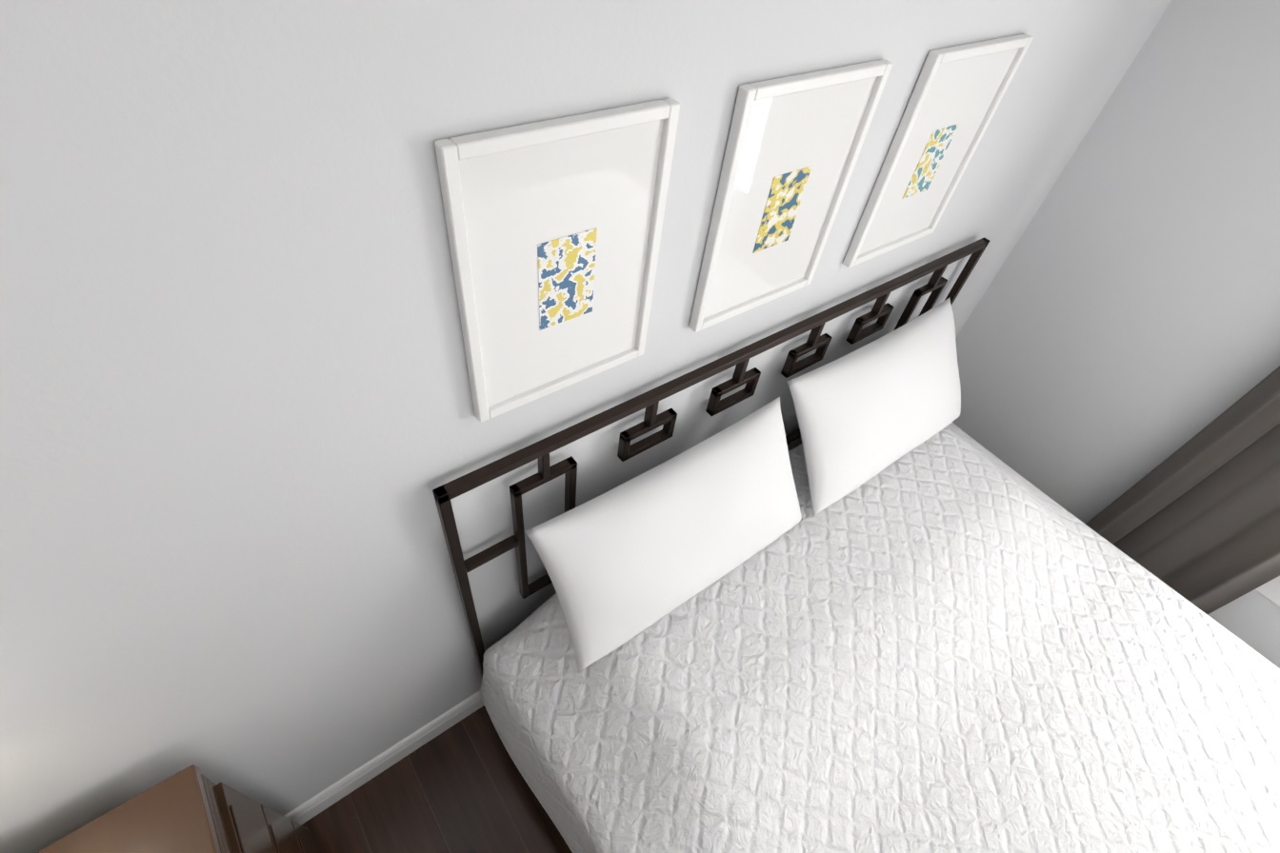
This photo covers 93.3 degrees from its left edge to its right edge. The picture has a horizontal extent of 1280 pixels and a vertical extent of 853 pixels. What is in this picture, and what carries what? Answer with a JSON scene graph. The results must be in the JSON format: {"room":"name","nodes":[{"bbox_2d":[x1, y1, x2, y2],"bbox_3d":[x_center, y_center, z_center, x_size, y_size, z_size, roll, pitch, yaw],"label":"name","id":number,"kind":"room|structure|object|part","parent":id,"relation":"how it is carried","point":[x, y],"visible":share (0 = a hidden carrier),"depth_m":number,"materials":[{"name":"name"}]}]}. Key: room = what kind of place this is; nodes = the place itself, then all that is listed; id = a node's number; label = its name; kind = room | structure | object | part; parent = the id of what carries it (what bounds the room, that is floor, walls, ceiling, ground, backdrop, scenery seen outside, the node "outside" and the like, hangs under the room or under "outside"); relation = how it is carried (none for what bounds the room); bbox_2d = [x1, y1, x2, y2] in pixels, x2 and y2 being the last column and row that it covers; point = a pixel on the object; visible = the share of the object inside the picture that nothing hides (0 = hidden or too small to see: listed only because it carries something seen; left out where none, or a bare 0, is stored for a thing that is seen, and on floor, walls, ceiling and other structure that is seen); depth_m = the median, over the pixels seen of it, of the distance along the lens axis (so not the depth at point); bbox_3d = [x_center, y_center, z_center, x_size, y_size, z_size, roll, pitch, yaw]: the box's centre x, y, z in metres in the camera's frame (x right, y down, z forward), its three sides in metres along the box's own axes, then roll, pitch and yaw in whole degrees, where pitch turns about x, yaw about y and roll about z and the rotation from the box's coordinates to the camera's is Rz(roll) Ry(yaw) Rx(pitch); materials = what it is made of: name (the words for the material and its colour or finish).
{"room":"bedroom","nodes":[
{"label":"bedroom","id":0,"kind":"room"},
{"bbox_2d":[300,705,572,852],"bbox_3d":[1.095,1.941,1.574,3.692,0.100,3.990,-26,57,-27],"label":"floor","id":1,"kind":"structure","parent":0,"point":[461,787],"depth_m":1.92,"materials":[{"name":"brown wood"}]},
{"bbox_2d":[36,764,320,852],"bbox_3d":[-0.646,1.536,1.039,0.454,0.870,1.550,-26,57,-27],"label":"dresser","id":2,"kind":"object","parent":1,"relation":"on","point":[191,809],"visible":1,"depth_m":1.15,"materials":[{"name":"brown wood"}]},
{"bbox_2d":[432,237,1279,852],"bbox_3d":[0.974,0.865,1.565,2.105,1.310,2.179,-26,57,-27],"label":"bed","id":3,"kind":"object","parent":1,"relation":"on","point":[950,639],"visible":0.75,"depth_m":1.58,"materials":[{"name":"white fabric"}]},
{"bbox_2d":[525,397,803,673],"bbox_3d":[0.123,0.256,1.562,0.800,0.328,0.258,-26,57,-27],"label":"pillow","id":4,"kind":"object","parent":3,"relation":"on","point":[624,563],"visible":1,"depth_m":1.45,"materials":[{"name":"white fabric"}]},
{"bbox_3d":[0.326,0.179,2.084,1.962,1.310,0.025,-26,57,-27],"label":"headboard","id":5,"kind":"part","parent":3,"relation":"part of","materials":[{"name":"brown metal"}]},
{"bbox_2d":[787,298,960,518],"bbox_3d":[0.787,-0.079,1.931,0.800,0.360,0.278,-26,57,-27],"label":"pillow","id":6,"kind":"object","parent":3,"relation":"on","point":[867,412],"visible":1,"depth_m":1.81,"materials":[{"name":"white fabric"}]},
{"bbox_2d":[0,0,1171,852],"bbox_3d":[0.081,-0.139,1.573,3.692,2.440,0.120,-26,57,-27],"label":"wall","id":7,"kind":"structure","parent":0,"point":[243,431],"depth_m":0.91,"materials":[{"name":"white paint"}]},
{"bbox_2d":[284,690,484,824],"bbox_3d":[0.001,0.673,2.406,3.452,0.112,0.016,-26,57,-27],"label":"baseboard","id":8,"kind":"structure","parent":7,"relation":"attached to","point":[333,793],"depth_m":1.92,"materials":[{"name":"white wood"}]},
{"bbox_2d":[434,98,679,422],"bbox_3d":[-0.123,-0.255,1.021,0.382,0.508,0.024,-26,57,-27],"label":"picture frame","id":9,"kind":"object","parent":7,"relation":"attached to","point":[554,227],"visible":0.98,"depth_m":0.96,"materials":[{"name":"white"}]},
{"bbox_2d":[537,227,597,330],"bbox_3d":[-0.124,-0.248,1.028,0.110,0.170,0.002,-26,57,-27],"label":"art","id":10,"kind":"object","parent":9,"relation":"attached to","point":[567,259],"depth_m":1.02},
{"bbox_2d":[688,59,892,332],"bbox_3d":[0.298,-0.461,1.262,0.388,0.508,0.024,-26,57,-27],"label":"picture frame","id":11,"kind":"object","parent":7,"relation":"attached to","point":[794,144],"visible":1,"depth_m":1.22,"materials":[{"name":"white"}]},
{"bbox_2d":[752,165,812,253],"bbox_3d":[0.297,-0.454,1.269,0.110,0.170,0.002,-26,57,-27],"label":"art","id":12,"kind":"object","parent":11,"relation":"attached to","point":[787,188],"depth_m":1.26},
{"bbox_2d":[842,33,1033,267],"bbox_3d":[0.728,-0.670,1.508,0.387,0.508,0.024,-26,57,-27],"label":"picture frame","id":13,"kind":"object","parent":7,"relation":"attached to","point":[957,95],"visible":1,"depth_m":1.47,"materials":[{"name":"white"}]},
{"bbox_2d":[901,122,959,199],"bbox_3d":[0.728,-0.664,1.515,0.110,0.170,0.002,-26,57,-27],"label":"art","id":14,"kind":"object","parent":13,"relation":"attached to","point":[937,144],"depth_m":1.51},
{"bbox_2d":[951,0,1279,668],"bbox_3d":[2.654,0.406,1.446,0.120,2.440,3.750,-26,57,-27],"label":"wall","id":15,"kind":"structure","parent":0,"point":[1118,335],"depth_m":2.10,"materials":[{"name":"white paint"}]},
{"bbox_2d":[1085,365,1279,615],"bbox_3d":[2.542,0.538,1.484,0.125,2.156,2.210,-26,57,-27],"label":"curtains","id":16,"kind":"object","parent":15,"relation":"attached to","point":[1195,520],"visible":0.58,"depth_m":2.12,"materials":[{"name":"grey fabric"}]},
{"bbox_2d":[1255,576,1279,607],"bbox_3d":[2.497,0.828,1.922,0.065,0.138,1.090,-26,57,-27],"label":"window sill","id":17,"kind":"structure","parent":15,"relation":"attached to","point":[1270,590],"depth_m":2.15,"materials":[{"name":"white"}]}
]}

